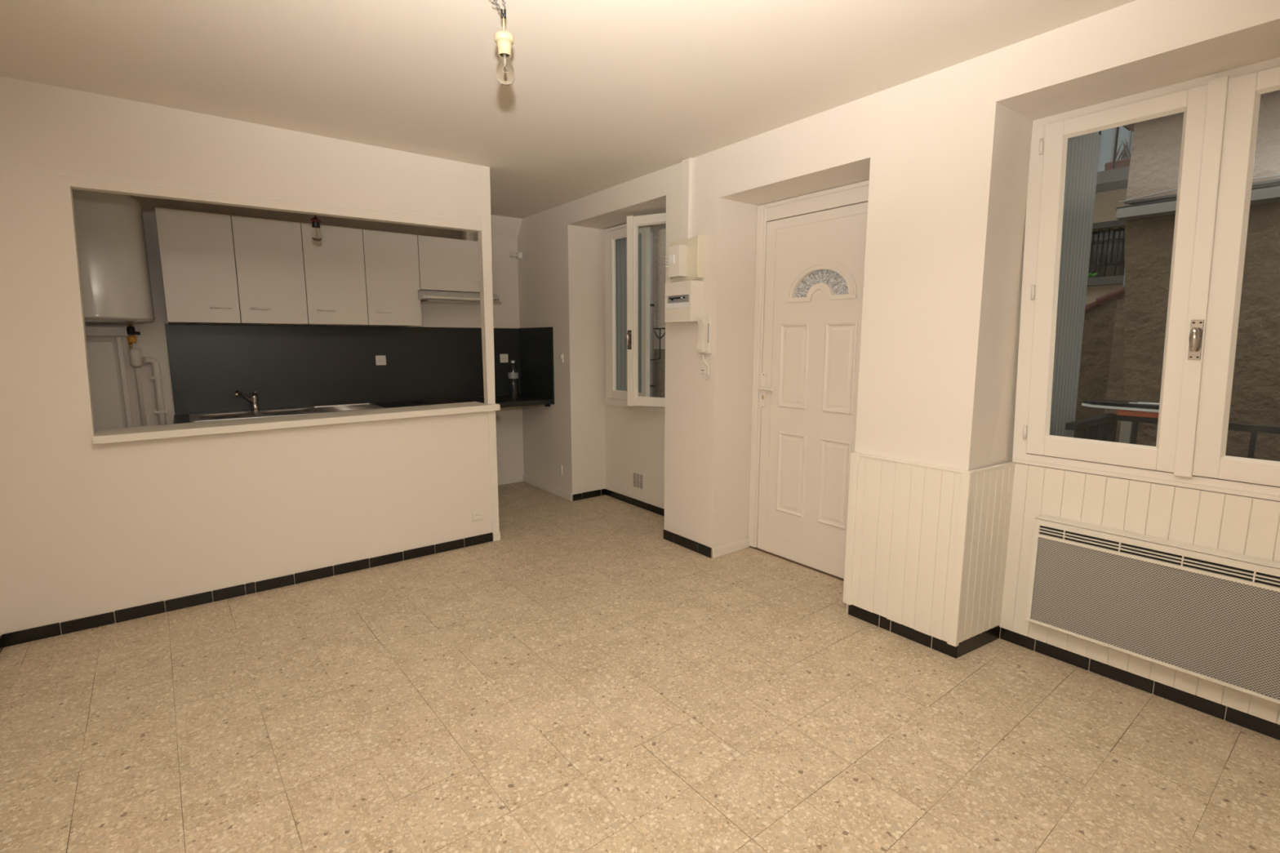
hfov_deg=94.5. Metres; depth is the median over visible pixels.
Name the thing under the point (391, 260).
upper cabinet
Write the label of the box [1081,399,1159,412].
board
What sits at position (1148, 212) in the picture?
house
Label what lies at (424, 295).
range hood
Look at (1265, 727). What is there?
baseboard
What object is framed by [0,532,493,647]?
baseboard
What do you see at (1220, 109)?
window
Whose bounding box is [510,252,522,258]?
wall fitting
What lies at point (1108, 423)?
balcony railing
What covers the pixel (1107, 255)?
house
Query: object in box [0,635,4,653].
baseboard
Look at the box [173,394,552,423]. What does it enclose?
countertop
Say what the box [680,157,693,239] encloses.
duct
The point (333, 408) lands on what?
sink
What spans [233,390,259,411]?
mixer tap
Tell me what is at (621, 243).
window shutter
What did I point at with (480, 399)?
cooktop
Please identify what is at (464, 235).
duct
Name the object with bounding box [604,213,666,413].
window
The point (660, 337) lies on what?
stay
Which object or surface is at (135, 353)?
valve
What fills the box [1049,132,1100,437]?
window shutter
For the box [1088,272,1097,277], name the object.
plant
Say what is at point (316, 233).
pendant bulb
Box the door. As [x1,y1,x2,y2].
[748,179,869,578]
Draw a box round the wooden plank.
[1116,409,1159,417]
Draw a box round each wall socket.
[375,355,386,364]
[471,507,484,521]
[499,354,508,362]
[557,464,562,474]
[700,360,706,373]
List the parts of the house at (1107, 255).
sill, balcony door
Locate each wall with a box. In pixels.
[0,75,492,635]
[84,195,524,483]
[516,0,1279,720]
[653,228,666,397]
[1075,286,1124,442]
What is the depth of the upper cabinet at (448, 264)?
4.71 m
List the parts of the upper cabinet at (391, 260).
handle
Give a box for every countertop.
[92,401,500,444]
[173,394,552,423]
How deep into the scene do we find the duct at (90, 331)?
3.73 m
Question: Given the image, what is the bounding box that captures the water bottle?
[507,360,519,399]
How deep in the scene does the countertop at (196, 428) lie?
3.18 m
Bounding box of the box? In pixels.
[664,280,703,322]
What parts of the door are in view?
handle plate, lever, panel, panel, arch moulding, arch moulding, pane, panel, panel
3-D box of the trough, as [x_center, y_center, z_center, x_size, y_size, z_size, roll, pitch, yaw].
[4.026,-2.249,4.892,0.175,0.272,0.240,-6,10,-37]
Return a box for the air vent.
[632,471,644,490]
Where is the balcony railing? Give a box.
[1065,413,1279,458]
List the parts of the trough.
pot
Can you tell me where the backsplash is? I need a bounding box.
[164,323,554,414]
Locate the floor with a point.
(582, 678)
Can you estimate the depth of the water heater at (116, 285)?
3.38 m
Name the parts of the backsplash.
panel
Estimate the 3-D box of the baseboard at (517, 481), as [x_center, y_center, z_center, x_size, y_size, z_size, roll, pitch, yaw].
[-2.422,0.666,4.737,3.258,0.018,0.008,-6,10,-37]
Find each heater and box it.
[71,189,155,322]
[1025,514,1279,703]
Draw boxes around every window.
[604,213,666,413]
[1012,57,1279,501]
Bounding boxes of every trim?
[0,159,480,222]
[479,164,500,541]
[749,546,844,581]
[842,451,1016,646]
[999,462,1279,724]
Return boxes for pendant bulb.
[309,214,321,241]
[491,0,514,85]
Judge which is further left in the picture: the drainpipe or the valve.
the valve
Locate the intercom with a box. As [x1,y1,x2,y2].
[697,315,711,379]
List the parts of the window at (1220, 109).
lever, handle plate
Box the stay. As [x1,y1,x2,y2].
[649,328,665,360]
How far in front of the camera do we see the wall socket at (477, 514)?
3.92 m
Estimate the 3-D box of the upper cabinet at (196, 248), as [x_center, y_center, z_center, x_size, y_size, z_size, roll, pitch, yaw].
[-2.896,-1.029,3.883,0.383,0.688,0.380,-6,10,-37]
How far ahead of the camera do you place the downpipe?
4.95 m
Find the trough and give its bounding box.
[1104,137,1130,170]
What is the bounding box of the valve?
[126,324,142,366]
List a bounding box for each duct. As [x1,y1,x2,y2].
[84,326,128,336]
[116,336,133,427]
[458,230,474,240]
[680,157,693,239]
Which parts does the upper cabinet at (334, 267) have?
handle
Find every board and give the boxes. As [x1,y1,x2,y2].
[665,234,703,282]
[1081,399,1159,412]
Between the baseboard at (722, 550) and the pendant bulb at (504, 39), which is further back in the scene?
the baseboard at (722, 550)
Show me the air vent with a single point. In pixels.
(637, 477)
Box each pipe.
[133,366,146,426]
[142,356,168,425]
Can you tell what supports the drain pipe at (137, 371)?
attached to the valve
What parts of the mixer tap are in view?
spout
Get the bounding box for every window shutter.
[615,234,641,392]
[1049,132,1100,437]
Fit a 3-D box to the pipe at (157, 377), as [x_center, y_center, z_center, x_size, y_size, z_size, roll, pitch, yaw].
[-3.216,0.155,3.984,0.104,1.246,0.102,-6,10,-37]
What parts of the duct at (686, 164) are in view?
lid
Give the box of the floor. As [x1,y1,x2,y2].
[0,481,1279,852]
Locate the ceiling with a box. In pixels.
[0,0,1135,218]
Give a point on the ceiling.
(602, 95)
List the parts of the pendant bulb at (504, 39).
bulb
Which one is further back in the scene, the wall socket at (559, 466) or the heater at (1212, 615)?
the wall socket at (559, 466)
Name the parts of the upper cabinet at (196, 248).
handle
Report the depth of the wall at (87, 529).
2.89 m
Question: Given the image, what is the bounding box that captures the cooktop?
[414,396,502,404]
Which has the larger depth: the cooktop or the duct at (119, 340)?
the cooktop
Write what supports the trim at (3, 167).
attached to the wall at (87, 529)
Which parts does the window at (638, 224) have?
lever, handle plate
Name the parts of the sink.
bowl, bowl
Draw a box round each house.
[1085,125,1133,305]
[1115,89,1279,461]
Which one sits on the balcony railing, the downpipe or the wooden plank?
the wooden plank
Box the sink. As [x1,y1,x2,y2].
[188,403,384,422]
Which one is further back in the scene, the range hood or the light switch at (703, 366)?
the range hood
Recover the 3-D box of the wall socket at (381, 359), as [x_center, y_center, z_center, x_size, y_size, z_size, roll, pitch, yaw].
[-2.098,-0.536,4.789,0.078,0.078,0.022,-6,10,-37]
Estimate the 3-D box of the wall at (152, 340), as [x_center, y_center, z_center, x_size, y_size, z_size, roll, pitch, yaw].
[-2.285,-0.552,4.721,3.870,2.433,0.320,-6,10,-37]
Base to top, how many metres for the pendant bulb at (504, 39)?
0.276 m
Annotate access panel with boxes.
[86,341,124,433]
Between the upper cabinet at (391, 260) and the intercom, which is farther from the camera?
the upper cabinet at (391, 260)
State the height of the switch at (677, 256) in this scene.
0.187 m
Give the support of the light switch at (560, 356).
attached to the wall at (944, 154)
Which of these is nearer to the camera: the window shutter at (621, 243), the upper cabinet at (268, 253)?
the upper cabinet at (268, 253)
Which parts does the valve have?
knob, lever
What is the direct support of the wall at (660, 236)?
on the ground
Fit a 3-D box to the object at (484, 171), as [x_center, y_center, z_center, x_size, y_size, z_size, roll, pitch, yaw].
[-0.972,-0.425,3.866,0.071,2.428,0.011,-6,10,-37]
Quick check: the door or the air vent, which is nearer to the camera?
the door
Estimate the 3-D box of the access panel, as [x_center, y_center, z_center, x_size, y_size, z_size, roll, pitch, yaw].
[-3.549,0.125,3.776,0.403,1.325,0.015,-6,10,-37]
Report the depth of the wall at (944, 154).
2.64 m
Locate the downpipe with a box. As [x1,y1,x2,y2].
[1123,269,1124,286]
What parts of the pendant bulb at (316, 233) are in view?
bulb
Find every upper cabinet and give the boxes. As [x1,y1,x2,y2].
[155,207,240,324]
[231,215,308,324]
[300,222,368,325]
[359,229,422,326]
[417,235,493,293]
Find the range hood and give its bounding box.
[417,289,501,304]
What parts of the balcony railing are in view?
handrail, post, post, handrail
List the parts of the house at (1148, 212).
cornice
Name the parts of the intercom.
cord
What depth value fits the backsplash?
4.62 m
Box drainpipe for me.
[649,231,654,396]
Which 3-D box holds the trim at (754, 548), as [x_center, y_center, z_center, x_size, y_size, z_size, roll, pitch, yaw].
[1.049,0.841,3.566,0.102,0.008,0.944,-6,10,-37]
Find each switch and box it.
[557,353,563,362]
[665,244,687,278]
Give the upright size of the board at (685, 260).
0.257 m
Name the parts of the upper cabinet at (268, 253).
handle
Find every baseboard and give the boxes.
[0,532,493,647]
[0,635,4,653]
[497,480,523,485]
[523,474,712,558]
[712,537,749,558]
[847,604,1279,740]

